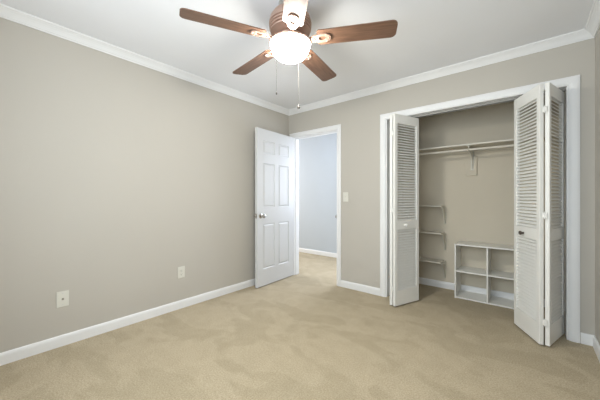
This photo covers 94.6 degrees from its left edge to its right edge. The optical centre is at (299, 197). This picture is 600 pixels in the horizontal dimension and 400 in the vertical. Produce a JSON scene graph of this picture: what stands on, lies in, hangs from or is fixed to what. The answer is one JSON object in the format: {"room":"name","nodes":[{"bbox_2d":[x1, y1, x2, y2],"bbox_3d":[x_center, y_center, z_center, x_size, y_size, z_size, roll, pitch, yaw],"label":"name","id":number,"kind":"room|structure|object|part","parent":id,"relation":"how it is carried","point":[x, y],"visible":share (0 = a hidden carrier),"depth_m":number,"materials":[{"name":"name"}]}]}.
{"room":"empty bedroom","nodes":[
{"label":"empty bedroom","id":0,"kind":"room"},
{"bbox_2d":[0,17,288,352],"bbox_3d":[-1.352,-0.079,2.780,0.120,2.418,3.570,0,0,40],"label":"wall","id":1,"kind":"structure","parent":0,"point":[118,175],"depth_m":2.34,"materials":[{"name":"beige paint"}]},
{"bbox_2d":[56,290,68,307],"bbox_3d":[-1.813,0.773,2.117,0.017,0.120,0.075,0,0,40],"label":"outlet","id":2,"kind":"object","parent":1,"relation":"attached to","point":[62,298],"visible":1,"depth_m":2.12,"materials":[{"name":"beige plastic"}]},
{"bbox_2d":[0,279,254,365],"bbox_3d":[-1.268,1.089,2.776,0.014,0.082,3.432,0,0,40],"label":"baseboard","id":3,"kind":"structure","parent":1,"relation":"attached to","point":[6,357],"depth_m":2.34,"materials":[{"name":"white wood"}]},
{"bbox_2d":[0,3,288,115],"bbox_3d":[-1.244,-1.255,2.768,0.061,0.066,3.450,0,0,40],"label":"crown molding","id":4,"kind":"structure","parent":1,"relation":"attached to","point":[6,12],"depth_m":2.38,"materials":[{"name":"white wood"}]},
{"bbox_2d":[178,266,184,278],"bbox_3d":[-1.218,0.762,2.842,0.008,0.120,0.075,0,0,40],"label":"power outlet","id":5,"kind":"object","parent":1,"relation":"attached to","point":[181,270],"visible":1,"depth_m":2.84,"materials":[{"name":"beige plastic"}]},
{"bbox_2d":[0,0,593,108],"bbox_3d":[-0.522,-1.338,3.092,5.760,0.100,5.110,0,0,40],"label":"ceiling","id":6,"kind":"structure","parent":0,"point":[430,35],"depth_m":2.17,"materials":[{"name":"white paint"}]},
{"bbox_2d":[179,0,397,108],"bbox_3d":[-0.072,-0.961,1.866,1.282,0.654,1.291,0,0,40],"label":"ceiling fan","id":7,"kind":"object","parent":6,"relation":"hanging from","point":[290,41],"visible":1,"depth_m":1.74,"materials":[{"name":"wood"}]},
{"bbox_3d":[-0.452,-1.040,1.653,0.492,0.006,0.136,0,11,-25],"label":"blade","id":8,"kind":"part","parent":7,"relation":"part of","materials":[{"name":"brown wood"}]},
{"bbox_3d":[-0.352,-1.040,2.144,0.136,0.006,0.492,-15,10,-42],"label":"blade","id":9,"kind":"part","parent":7,"relation":"part of","materials":[{"name":"brown wood"}]},
{"bbox_3d":[-0.145,-0.839,1.712,0.003,0.366,0.003,0,0,10],"label":"pull chain","id":10,"kind":"part","parent":7,"relation":"part of","materials":[{"name":"silver metal"}]},
{"bbox_3d":[-0.064,-0.962,1.830,0.262,0.109,0.262,0,0,40],"label":"lamp shade","id":11,"kind":"part","parent":7,"relation":"part of","materials":[{"name":"white glass"}]},
{"bbox_3d":[-0.015,-1.040,1.407,0.136,0.006,0.492,11,-1,-6],"label":"blade","id":12,"kind":"part","parent":7,"relation":"part of","materials":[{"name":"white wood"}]},
{"bbox_3d":[-0.011,-0.842,1.970,0.003,0.360,0.003,0,0,-20],"label":"pull chain","id":13,"kind":"part","parent":7,"relation":"part of","materials":[{"name":"silver metal"}]},
{"bbox_3d":[0.145,-1.040,2.201,0.136,0.006,0.492,-13,-6,29],"label":"blade","id":14,"kind":"part","parent":7,"relation":"part of","materials":[{"name":"brown wood"}]},
{"bbox_3d":[0.353,-1.040,1.746,0.492,0.006,0.136,0,-11,11],"label":"blade","id":15,"kind":"part","parent":7,"relation":"part of","materials":[{"name":"brown wood"}]},
{"bbox_2d":[0,252,599,399],"bbox_3d":[-0.522,1.180,3.092,5.760,0.100,5.110,0,0,40],"label":"floor","id":16,"kind":"structure","parent":0,"point":[304,335],"depth_m":2.02,"materials":[{"name":"beige carpet"}]},
{"bbox_2d":[454,241,513,308],"bbox_3d":[2.079,0.824,3.048,0.620,0.612,0.285,0,0,40],"label":"organizer","id":17,"kind":"object","parent":16,"relation":"on","point":[458,293],"visible":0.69,"depth_m":3.06,"materials":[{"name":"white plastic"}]},
{"bbox_3d":[1.847,0.832,3.242,0.015,0.597,0.285,0,0,40],"label":"panel","id":18,"kind":"part","parent":17,"relation":"part of","materials":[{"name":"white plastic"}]},
{"bbox_3d":[2.079,0.525,3.048,0.620,0.015,0.285,0,0,40],"label":"panel","id":19,"kind":"part","parent":17,"relation":"part of","materials":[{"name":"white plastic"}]},
{"bbox_3d":[2.079,1.119,3.048,0.590,0.015,0.285,0,0,40],"label":"panel","id":20,"kind":"part","parent":17,"relation":"part of","materials":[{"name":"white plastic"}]},
{"bbox_2d":[299,92,564,298],"bbox_3d":[0.656,-0.079,4.512,5.760,2.418,1.420,0,0,40],"label":"wall","id":21,"kind":"structure","parent":0,"point":[479,208],"depth_m":3.40,"materials":[{"name":"beige paint"}]},
{"bbox_2d":[299,248,336,257],"bbox_3d":[0.266,1.089,5.593,3.580,0.082,0.014,0,0,40],"label":"baseboard","id":22,"kind":"structure","parent":21,"relation":"attached to","point":[323,253],"depth_m":5.50,"materials":[{"name":"white wood"}]},
{"bbox_2d":[400,255,445,278],"bbox_3d":[1.551,0.890,3.558,0.553,0.233,0.204,0,0,40],"label":"shelf","id":23,"kind":"object","parent":21,"relation":"attached to","point":[442,262],"visible":0.47,"depth_m":3.43,"materials":[{"name":"beige paint"}]},
{"bbox_2d":[405,205,445,223],"bbox_3d":[1.551,0.208,3.558,0.553,0.233,0.204,0,0,40],"label":"shelf","id":24,"kind":"object","parent":21,"relation":"attached to","point":[443,207],"visible":0.52,"depth_m":3.42,"materials":[{"name":"beige paint"}]},
{"bbox_2d":[406,230,445,249],"bbox_3d":[1.551,0.538,3.558,0.553,0.233,0.204,0,0,40],"label":"shelf","id":25,"kind":"object","parent":21,"relation":"attached to","point":[443,234],"visible":0.56,"depth_m":3.43,"materials":[{"name":"beige paint"}]},
{"bbox_2d":[466,145,476,175],"bbox_3d":[1.940,-0.421,3.169,0.112,0.318,0.306,0,0,40],"label":"shelf bracket","id":26,"kind":"object","parent":21,"relation":"attached to","point":[471,162],"visible":0.87,"depth_m":3.25,"materials":[{"name":"white metal"}]},
{"bbox_3d":[1.949,-0.453,3.166,0.032,0.256,0.300,0,0,40],"label":"bracket arm","id":27,"kind":"part","parent":26,"relation":"part of","materials":[{"name":"beige metal"}]},
{"bbox_2d":[398,140,557,156],"bbox_3d":[1.878,-0.535,3.056,1.698,0.054,0.054,0,0,40],"label":"closet rod","id":28,"kind":"object","parent":21,"relation":"attached to","point":[510,145],"visible":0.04,"depth_m":3.03,"materials":[{"name":"beige paint"}]},
{"bbox_2d":[398,134,558,153],"bbox_3d":[1.958,-0.590,3.153,1.698,0.018,0.307,0,0,40],"label":"closet shelf","id":29,"kind":"object","parent":21,"relation":"attached to","point":[507,141],"visible":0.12,"depth_m":3.06,"materials":[{"name":"beige paint"}]},
{"bbox_2d":[419,277,544,306],"bbox_3d":[1.849,1.089,3.022,1.700,0.082,0.650,0,0,40],"label":"baseboard","id":30,"kind":"structure","parent":21,"relation":"attached to","point":[447,285],"depth_m":3.32,"materials":[{"name":"white wood"}]},
{"bbox_2d":[289,38,594,334],"bbox_3d":[0.164,-0.079,3.919,5.760,2.418,0.120,0,0,40],"label":"wall","id":31,"kind":"structure","parent":0,"point":[359,118],"depth_m":2.96,"materials":[{"name":"beige paint"}]},
{"bbox_2d":[254,127,293,287],"bbox_3d":[-0.326,0.119,3.737,0.177,1.994,0.761,0,0,36],"label":"door","id":32,"kind":"structure","parent":31,"relation":"in","point":[274,152],"depth_m":3.69,"materials":[{"name":"white paint"}]},
{"bbox_2d":[290,124,340,286],"bbox_3d":[0.221,0.093,3.860,0.874,2.074,0.138,0,0,40],"label":"door frame","id":33,"kind":"structure","parent":31,"relation":"attached to","point":[334,127],"depth_m":3.82,"materials":[{"name":"white wood"}]},
{"bbox_2d":[343,192,347,201],"bbox_3d":[0.572,-0.013,3.490,0.075,0.120,0.021,0,0,40],"label":"light switch","id":34,"kind":"object","parent":31,"relation":"attached to","point":[345,194],"visible":1,"depth_m":3.49,"materials":[{"name":"beige plastic"}]},
{"bbox_2d":[341,280,379,295],"bbox_3d":[0.724,1.089,3.368,0.526,0.082,0.014,0,0,40],"label":"baseboard","id":35,"kind":"structure","parent":31,"relation":"attached to","point":[355,286],"depth_m":3.35,"materials":[{"name":"white wood"}]},
{"bbox_2d":[374,272,379,282],"bbox_3d":[0.897,0.930,3.228,0.075,0.120,0.008,0,0,40],"label":"wall plate","id":36,"kind":"object","parent":31,"relation":"attached to","point":[376,275],"visible":1,"depth_m":3.23,"materials":[{"name":"beige paint"}]},
{"bbox_2d":[390,113,418,305],"bbox_3d":[1.073,0.123,2.993,0.308,1.986,0.362,0,0,40],"label":"door","id":37,"kind":"structure","parent":31,"relation":"in","point":[404,269],"depth_m":2.92,"materials":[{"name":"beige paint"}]},
{"bbox_2d":[289,29,593,115],"bbox_3d":[1.022,-1.255,3.090,3.140,0.066,0.061,0,0,40],"label":"crown molding","id":38,"kind":"structure","parent":31,"relation":"attached to","point":[579,35],"depth_m":2.65,"materials":[{"name":"white wood"}]},
{"bbox_2d":[389,88,565,121],"bbox_3d":[1.604,-0.884,2.738,1.479,0.016,0.036,0,0,40],"label":"door track","id":39,"kind":"object","parent":31,"relation":"attached to","point":[563,90],"visible":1,"depth_m":2.69,"materials":[{"name":"metal"}]},
{"bbox_2d":[380,75,579,342],"bbox_3d":[1.593,0.085,2.723,1.632,2.091,0.136,0,0,40],"label":"door frame","id":40,"kind":"structure","parent":31,"relation":"attached to","point":[573,82],"depth_m":2.22,"materials":[{"name":"white wood"}]},
{"bbox_2d":[514,82,564,346],"bbox_3d":[1.939,0.123,2.248,0.328,1.986,0.372,0,0,40],"label":"door","id":41,"kind":"structure","parent":31,"relation":"in","point":[528,263],"depth_m":2.21,"materials":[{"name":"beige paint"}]},
{"bbox_2d":[580,332,593,345],"bbox_3d":[2.215,1.089,2.131,0.079,0.082,0.014,0,0,40],"label":"baseboard","id":42,"kind":"structure","parent":31,"relation":"attached to","point":[587,339],"depth_m":2.13,"materials":[{"name":"white wood"}]},
{"bbox_2d":[595,27,599,344],"bbox_3d":[1.157,-0.079,0.699,0.120,2.418,3.570,0,0,40],"label":"wall","id":43,"kind":"structure","parent":0,"point":[597,38],"depth_m":2.04,"materials":[{"name":"beige paint"}]},
{"bbox_2d":[585,0,599,37],"bbox_3d":[1.125,-1.255,0.803,0.061,0.066,3.450,0,0,40],"label":"crown molding","id":44,"kind":"structure","parent":43,"relation":"attached to","point":[593,22],"depth_m":1.95,"materials":[{"name":"white wood"}]},
{"bbox_2d":[593,335,599,361],"bbox_3d":[1.144,1.089,0.788,0.014,0.082,3.450,0,0,40],"label":"baseboard","id":45,"kind":"structure","parent":43,"relation":"attached to","point":[596,346],"depth_m":1.99,"materials":[{"name":"white wood"}]}
]}

